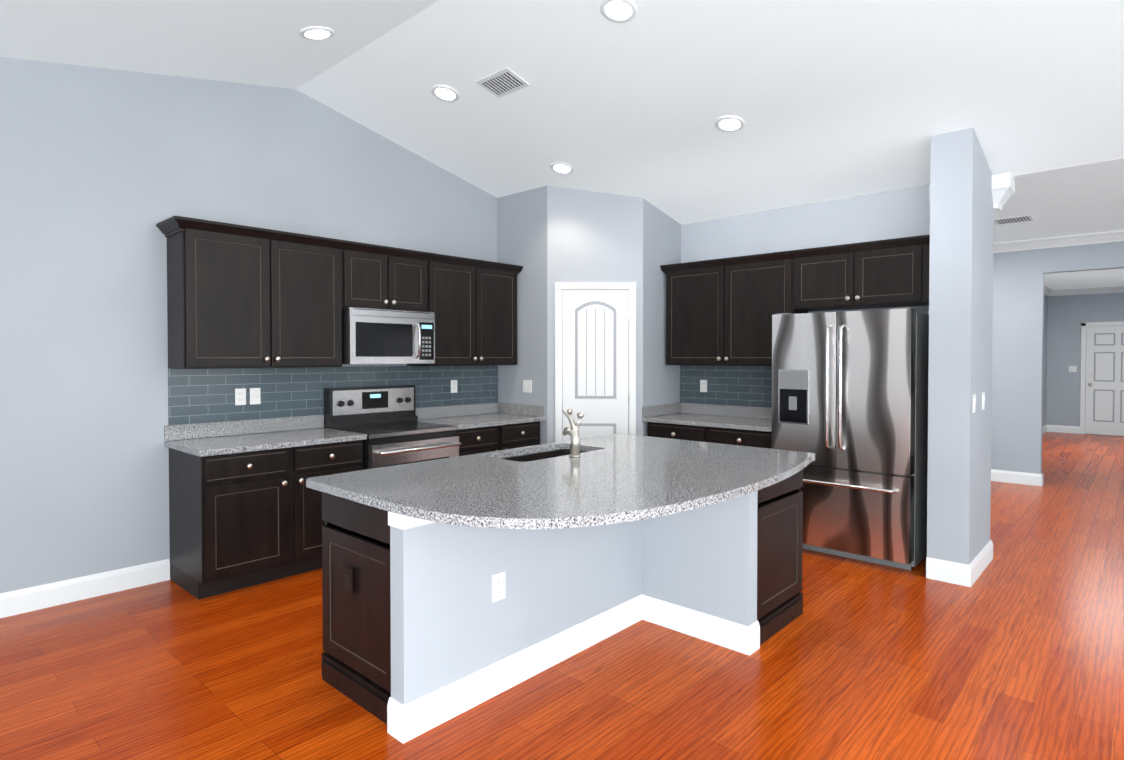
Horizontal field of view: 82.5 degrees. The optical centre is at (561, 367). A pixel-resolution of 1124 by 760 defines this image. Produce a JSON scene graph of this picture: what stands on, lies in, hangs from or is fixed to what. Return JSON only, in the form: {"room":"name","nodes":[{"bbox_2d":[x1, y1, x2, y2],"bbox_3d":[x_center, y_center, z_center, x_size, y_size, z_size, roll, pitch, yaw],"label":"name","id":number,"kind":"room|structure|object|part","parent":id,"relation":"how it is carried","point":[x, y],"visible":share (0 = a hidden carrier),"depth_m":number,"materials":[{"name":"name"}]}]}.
{"room":"kitchen","nodes":[
{"label":"kitchen","id":0,"kind":"room"},
{"bbox_2d":[0,0,438,88],"bbox_3d":[-1.468,-1.284,-0.837,8.600,1.640,7.600,1,1,42],"label":"ceiling","id":1,"kind":"structure","parent":0,"point":[259,42],"depth_m":3.60,"materials":[{"name":"white paint"}]},
{"bbox_2d":[299,26,334,39],"bbox_3d":[-1.454,-1.982,3.804,0.200,0.047,0.197,1,1,42],"label":"recessed light","id":2,"kind":"object","parent":1,"relation":"in","point":[316,33],"visible":1,"depth_m":3.79,"materials":[{"name":"white"}]},
{"bbox_2d":[0,57,497,592],"bbox_3d":[-3.492,-0.354,3.247,0.120,3.510,10.870,1,1,42],"label":"wall","id":3,"kind":"structure","parent":0,"point":[104,173],"depth_m":3.98,"materials":[{"name":"paint"}]},
{"bbox_2d":[0,559,169,617],"bbox_3d":[-4.838,1.358,1.703,0.016,0.135,6.735,1,1,42],"label":"baseboard","id":4,"kind":"structure","parent":3,"relation":"attached to","point":[21,601],"depth_m":3.83,"materials":[{"name":"white wood"}]},
{"bbox_2d":[164,224,347,368],"bbox_3d":[-2.091,-0.440,4.448,0.320,0.885,1.060,1,1,42],"label":"upper cabinet","id":5,"kind":"object","parent":3,"relation":"attached to","point":[240,296],"depth_m":4.25,"materials":[{"name":"brown wood"}]},
{"bbox_2d":[168,365,497,424],"bbox_3d":[-1.597,0.241,5.230,0.008,0.498,2.865,1,1,42],"label":"tile backsplash","id":6,"kind":"structure","parent":3,"relation":"attached to","point":[201,395],"depth_m":4.79,"materials":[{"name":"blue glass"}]},
{"bbox_2d":[235,388,245,404],"bbox_3d":[-2.255,0.206,4.496,0.008,0.116,0.072,1,1,42],"label":"electrical outlet plate","id":7,"kind":"object","parent":6,"relation":"attached to","point":[240,396],"visible":1,"depth_m":4.49,"materials":[{"name":"white plastic"}]},
{"bbox_2d":[250,388,260,404],"bbox_3d":[-2.187,0.205,4.569,0.011,0.116,0.072,1,1,42],"label":"switch plate","id":8,"kind":"object","parent":6,"relation":"attached to","point":[255,397],"visible":1,"depth_m":4.57,"materials":[{"name":"white plastic"}]},
{"bbox_2d":[451,380,456,392],"bbox_3d":[-0.989,0.174,5.879,0.008,0.116,0.072,1,1,42],"label":"electrical outlet plate","id":9,"kind":"object","parent":6,"relation":"attached to","point":[453,386],"visible":1,"depth_m":5.88,"materials":[{"name":"white plastic"}]},
{"bbox_2d":[344,244,395,309],"bbox_3d":[-1.584,-0.670,4.998,0.320,0.443,0.441,1,1,42],"label":"upper cabinet","id":10,"kind":"object","parent":3,"relation":"attached to","point":[371,273],"depth_m":4.90,"materials":[{"name":"brown wood"}]},
{"bbox_2d":[342,307,434,363],"bbox_3d":[-1.423,-0.238,5.074,0.463,0.416,0.754,1,1,42],"label":"microwave","id":11,"kind":"object","parent":10,"relation":"attached to","point":[377,336],"visible":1,"depth_m":4.91,"materials":[{"name":"silver metal"}]},
{"bbox_2d":[396,252,431,311],"bbox_3d":[-1.369,-0.674,5.233,0.320,0.443,0.441,1,1,42],"label":"upper cabinet","id":12,"kind":"object","parent":3,"relation":"attached to","point":[413,273],"depth_m":5.19,"materials":[{"name":"brown wood"}]},
{"bbox_2d":[407,256,519,365],"bbox_3d":[-0.876,-0.462,5.776,0.320,0.885,1.020,1,1,42],"label":"upper cabinet","id":13,"kind":"object","parent":3,"relation":"attached to","point":[474,306],"depth_m":5.64,"materials":[{"name":"brown wood"}]},
{"bbox_2d":[0,432,1123,759],"bbox_3d":[4.393,1.429,4.620,10.300,0.100,23.500,1,1,42],"label":"floor","id":14,"kind":"structure","parent":0,"point":[1014,650],"depth_m":2.92,"materials":[{"name":"brown wood"}]},
{"bbox_2d":[169,440,362,599],"bbox_3d":[-1.970,0.949,4.359,0.649,0.870,1.060,1,1,42],"label":"base cabinet","id":15,"kind":"object","parent":14,"relation":"on","point":[237,521],"visible":0.79,"depth_m":4.03,"materials":[{"name":"black wood"}]},
{"bbox_2d":[164,415,366,456],"bbox_3d":[-1.979,0.444,4.343,0.646,0.136,1.085,1,1,42],"label":"countertop","id":16,"kind":"structure","parent":15,"relation":"on","point":[214,438],"depth_m":4.33,"materials":[{"name":"stone"}]},
{"bbox_2d":[324,385,460,469],"bbox_3d":[-1.302,0.766,4.994,0.753,1.215,0.780,1,1,42],"label":"range","id":17,"kind":"object","parent":14,"relation":"on","point":[389,424],"visible":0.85,"depth_m":4.96,"materials":[{"name":"silver metal"}]},
{"bbox_2d":[456,421,539,455],"bbox_3d":[-0.741,0.927,5.702,0.649,0.870,1.018,1,1,42],"label":"base cabinet","id":18,"kind":"object","parent":14,"relation":"on","point":[489,439],"visible":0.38,"depth_m":5.51,"materials":[{"name":"black wood"}]},
{"bbox_2d":[416,403,544,429],"bbox_3d":[-0.740,0.422,5.697,0.646,0.136,1.023,1,1,42],"label":"countertop","id":19,"kind":"structure","parent":18,"relation":"on","point":[470,416],"depth_m":5.81,"materials":[{"name":"stone"}]},
{"bbox_2d":[306,434,814,743],"bbox_3d":[0.189,0.948,3.223,1.550,0.908,2.323,1,1,42],"label":"kitchen island","id":20,"kind":"object","parent":14,"relation":"on","point":[423,633],"depth_m":2.86,"materials":[{"name":"black paint"}]},
{"bbox_2d":[344,566,352,596],"bbox_3d":[-0.909,0.910,2.724,0.072,0.116,0.007,1,1,42],"label":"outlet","id":21,"kind":"object","parent":20,"relation":"attached to","point":[348,581],"visible":0.96,"depth_m":2.72,"materials":[{"name":"brown plastic"}]},
{"bbox_2d":[492,571,504,601],"bbox_3d":[-0.272,0.949,2.772,0.008,0.116,0.072,1,1,42],"label":"outlet","id":22,"kind":"object","parent":20,"relation":"attached to","point":[498,586],"visible":1,"depth_m":2.77,"materials":[{"name":"white plastic"}]},
{"bbox_3d":[0.191,0.607,3.214,1.543,0.226,2.319,1,1,42],"label":"kitchen island top","id":23,"kind":"part","parent":20,"relation":"part of","materials":[{"name":"grey stone"}]},
{"bbox_2d":[562,410,583,456],"bbox_3d":[0.054,0.362,3.528,0.136,0.251,0.072,1,1,42],"label":"faucet","id":24,"kind":"object","parent":20,"relation":"on","point":[572,431],"visible":1,"depth_m":3.49,"materials":[{"name":"silver metal"}]},
{"bbox_2d":[648,422,771,448],"bbox_3d":[1.410,0.929,5.612,1.222,0.870,0.649,1,1,42],"label":"base cabinet","id":25,"kind":"object","parent":14,"relation":"on","point":[752,438],"visible":0.08,"depth_m":5.36,"materials":[{"name":"black wood"}]},
{"bbox_2d":[642,403,771,431],"bbox_3d":[1.402,0.424,5.613,1.246,0.136,0.646,1,1,42],"label":"countertop","id":26,"kind":"structure","parent":25,"relation":"on","point":[735,417],"depth_m":5.78,"materials":[{"name":"stone"}]},
{"bbox_2d":[772,307,928,569],"bbox_3d":[2.163,0.484,4.798,0.961,1.785,0.766,1,1,42],"label":"fridge","id":27,"kind":"object","parent":14,"relation":"on","point":[921,438],"depth_m":4.48,"materials":[{"name":"grey metal"}]},
{"bbox_3d":[1.971,0.455,4.587,0.957,1.700,0.196,1,1,42],"label":"fridge door","id":28,"kind":"part","parent":27,"relation":"part of","materials":[{"name":"silver metal"}]},
{"bbox_2d":[497,185,680,443],"bbox_3d":[0.264,-0.176,6.275,1.337,3.059,1.195,1,1,42],"label":"wall","id":29,"kind":"structure","parent":0,"point":[548,237],"depth_m":5.84,"materials":[{"name":"paint"}]},
{"bbox_2d":[523,380,531,392],"bbox_3d":[-0.328,0.177,6.003,0.116,0.116,0.011,1,1,42],"label":"switch plate","id":30,"kind":"object","parent":29,"relation":"attached to","point":[527,386],"visible":1,"depth_m":6.00,"materials":[{"name":"white plastic"}]},
{"bbox_2d":[555,282,635,441],"bbox_3d":[0.302,0.295,5.808,0.733,2.130,0.023,0,1,2],"label":"door frame","id":31,"kind":"structure","parent":29,"relation":"attached to","point":[561,286],"depth_m":5.79,"materials":[{"name":"white wood"}]},
{"bbox_2d":[563,290,629,440],"bbox_3d":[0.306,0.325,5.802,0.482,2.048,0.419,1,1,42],"label":"pantry door","id":32,"kind":"structure","parent":29,"relation":"in","point":[595,359],"depth_m":5.80,"materials":[{"name":"white wood"}]},
{"bbox_2d":[296,0,1123,289],"bbox_3d":[5.668,-1.808,6.939,8.620,0.840,13.520,1,1,42],"label":"ceiling","id":33,"kind":"structure","parent":0,"point":[826,100],"depth_m":4.09,"materials":[{"name":"white paint"}]},
{"bbox_2d":[431,85,459,101],"bbox_3d":[-0.823,-1.934,4.524,0.200,0.050,0.197,1,1,42],"label":"recessed light","id":34,"kind":"object","parent":33,"relation":"in","point":[445,93],"visible":1,"depth_m":4.51,"materials":[{"name":"white plastic"}]},
{"bbox_2d":[476,67,529,97],"bbox_3d":[-0.398,-1.904,4.293,0.310,0.052,0.207,1,1,42],"label":"ceiling vent","id":35,"kind":"object","parent":33,"relation":"in","point":[503,82],"visible":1,"depth_m":4.28,"materials":[{"name":"white metal"}]},
{"bbox_2d":[550,162,573,173],"bbox_3d":[0.000,-1.682,5.413,0.200,0.050,0.197,1,1,42],"label":"recessed light","id":36,"kind":"object","parent":33,"relation":"in","point":[561,168],"visible":1,"depth_m":5.40,"materials":[{"name":"white"}]},
{"bbox_2d":[600,0,636,22],"bbox_3d":[0.305,-1.924,3.446,0.200,0.050,0.197,1,1,42],"label":"recessed light","id":37,"kind":"object","parent":33,"relation":"in","point":[620,11],"visible":1,"depth_m":3.44,"materials":[{"name":"white"}]},
{"bbox_2d":[715,116,744,131],"bbox_3d":[1.148,-1.663,4.379,0.200,0.050,0.197,1,1,42],"label":"recessed light","id":38,"kind":"object","parent":33,"relation":"in","point":[729,123],"visible":1,"depth_m":4.37,"materials":[{"name":"white plastic"}]},
{"bbox_2d":[994,215,1034,224],"bbox_3d":[4.351,-1.419,6.172,0.300,0.011,0.300,1,1,42],"label":"ceiling vent","id":39,"kind":"object","parent":33,"relation":"in","point":[1015,219],"visible":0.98,"depth_m":6.14,"materials":[{"name":"white metal"}]},
{"bbox_2d":[681,184,993,541],"bbox_3d":[1.631,-0.034,5.884,3.885,2.786,0.070,1,1,42],"label":"wall","id":40,"kind":"structure","parent":0,"point":[897,213],"depth_m":5.33,"materials":[{"name":"paint"}]},
{"bbox_2d":[680,365,771,407],"bbox_3d":[1.630,0.166,5.832,1.281,0.368,0.008,1,1,42],"label":"tile backsplash","id":41,"kind":"structure","parent":40,"relation":"attached to","point":[741,385],"depth_m":5.92,"materials":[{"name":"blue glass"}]},
{"bbox_2d":[700,380,706,391],"bbox_3d":[1.344,0.176,6.082,0.072,0.116,0.008,1,1,42],"label":"electrical outlet plate","id":42,"kind":"object","parent":41,"relation":"attached to","point":[703,385],"visible":1,"depth_m":6.08,"materials":[{"name":"white plastic"}]},
{"bbox_2d":[664,255,807,365],"bbox_3d":[1.523,-0.461,5.709,1.218,0.885,0.320,1,1,42],"label":"upper cabinet","id":43,"kind":"object","parent":40,"relation":"attached to","point":[721,311],"depth_m":5.57,"materials":[{"name":"brown wood"}]},
{"bbox_2d":[792,251,843,310],"bbox_3d":[2.169,-0.681,5.114,0.534,0.425,0.320,1,1,42],"label":"upper cabinet","id":44,"kind":"object","parent":40,"relation":"attached to","point":[817,276],"depth_m":5.05,"materials":[{"name":"brown wood"}]},
{"bbox_2d":[844,239,929,309],"bbox_3d":[2.472,-0.677,4.837,0.533,0.425,0.320,1,1,42],"label":"upper cabinet","id":45,"kind":"object","parent":40,"relation":"attached to","point":[887,275],"depth_m":4.71,"materials":[{"name":"brown wood"}]},
{"bbox_2d":[992,172,1014,209],"bbox_3d":[3.035,-1.245,4.580,0.292,0.220,0.120,1,1,42],"label":"crown molding","id":46,"kind":"structure","parent":40,"relation":"attached to","point":[1003,187],"depth_m":4.50,"materials":[{"name":"white wood"}]},
{"bbox_2d":[927,127,991,564],"bbox_3d":[2.723,-0.090,4.375,0.237,2.946,0.680,1,1,42],"label":"wall","id":47,"kind":"structure","parent":0,"point":[959,336],"depth_m":4.14,"materials":[{"name":"paint"}]},
{"bbox_2d":[926,540,992,586],"bbox_3d":[2.716,1.315,4.451,0.351,0.135,0.782,1,1,42],"label":"baseboard","id":48,"kind":"structure","parent":47,"relation":"attached to","point":[956,573],"depth_m":4.15,"materials":[{"name":"white wood"}]},
{"bbox_2d":[973,394,975,412],"bbox_3d":[2.653,0.232,4.119,0.011,0.116,0.072,1,1,42],"label":"light switch","id":49,"kind":"object","parent":47,"relation":"attached to","point":[974,403],"visible":1,"depth_m":4.11,"materials":[{"name":"white plastic"}]},
{"bbox_2d":[982,392,984,409],"bbox_3d":[2.863,0.229,4.347,0.011,0.116,0.072,1,1,42],"label":"light switch","id":50,"kind":"object","parent":47,"relation":"attached to","point":[983,400],"visible":0.98,"depth_m":4.33,"materials":[{"name":"white plastic"}]},
{"bbox_2d":[1042,294,1049,426],"bbox_3d":[7.249,-0.084,10.177,0.120,2.750,6.650,1,1,42],"label":"wall","id":51,"kind":"structure","parent":0,"point":[1046,342],"depth_m":12.35,"materials":[{"name":"paint"}]},
{"bbox_2d":[1042,425,1046,434],"bbox_3d":[7.259,1.225,10.107,0.016,0.135,6.530,1,1,42],"label":"baseboard","id":52,"kind":"structure","parent":51,"relation":"attached to","point":[1044,429],"depth_m":12.22,"materials":[{"name":"white wood"}]},
{"bbox_2d":[1044,285,1052,295],"bbox_3d":[7.281,-1.403,10.045,0.075,0.110,6.530,1,1,42],"label":"crown molding","id":53,"kind":"structure","parent":51,"relation":"attached to","point":[1047,291],"depth_m":12.18,"materials":[{"name":"white wood"}]},
{"bbox_2d":[991,241,1123,473],"bbox_3d":[5.702,-0.049,7.004,8.620,2.780,0.120,1,1,42],"label":"wall","id":54,"kind":"structure","parent":0,"point":[1017,360],"depth_m":7.30,"materials":[{"name":"paint"}]},
{"bbox_2d":[991,469,1043,485],"bbox_3d":[3.984,1.250,8.505,3.846,0.135,0.016,1,1,42],"label":"baseboard","id":55,"kind":"structure","parent":54,"relation":"attached to","point":[1033,479],"depth_m":7.36,"materials":[{"name":"white wood"}]},
{"bbox_2d":[993,230,1123,252],"bbox_3d":[5.644,-1.383,6.904,8.400,0.110,0.075,1,1,42],"label":"crown molding","id":56,"kind":"structure","parent":54,"relation":"attached to","point":[1118,235],"depth_m":7.05,"materials":[{"name":"white wood"}]},
{"bbox_2d":[1046,292,1123,435],"bbox_3d":[10.283,-0.110,11.826,2.130,2.750,0.120,1,1,42],"label":"wall","id":57,"kind":"structure","parent":0,"point":[1065,316],"depth_m":12.27,"materials":[{"name":"paint"}]},
{"bbox_2d":[1047,425,1079,433],"bbox_3d":[9.653,1.189,12.331,0.494,0.135,0.016,1,1,42],"label":"baseboard","id":58,"kind":"structure","parent":57,"relation":"attached to","point":[1050,428],"depth_m":12.33,"materials":[{"name":"white wood"}]},
{"bbox_2d":[1069,366,1076,371],"bbox_3d":[9.748,0.028,12.228,0.116,0.116,0.011,1,1,42],"label":"light switch","id":59,"kind":"object","parent":57,"relation":"attached to","point":[1072,368],"visible":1,"depth_m":12.22,"materials":[{"name":"white plastic"}]},
{"bbox_2d":[1053,286,1123,295],"bbox_3d":[10.247,-1.429,11.706,2.050,0.110,0.075,1,1,42],"label":"crown molding","id":60,"kind":"structure","parent":57,"relation":"attached to","point":[1117,289],"depth_m":12.02,"materials":[{"name":"white wood"}]},
{"bbox_2d":[1080,321,1123,433],"bbox_3d":[10.225,0.210,11.789,1.060,2.110,0.019,1,1,42],"label":"door frame","id":61,"kind":"structure","parent":57,"relation":"attached to","point":[1083,375],"depth_m":12.11,"materials":[{"name":"white wood"}]},
{"bbox_2d":[1085,325,1123,435],"bbox_3d":[10.202,0.243,11.764,0.910,2.025,0.087,1,1,42],"label":"front door","id":62,"kind":"structure","parent":57,"relation":"in","point":[1104,407],"depth_m":11.90,"materials":[{"name":"white wood"}]}
]}

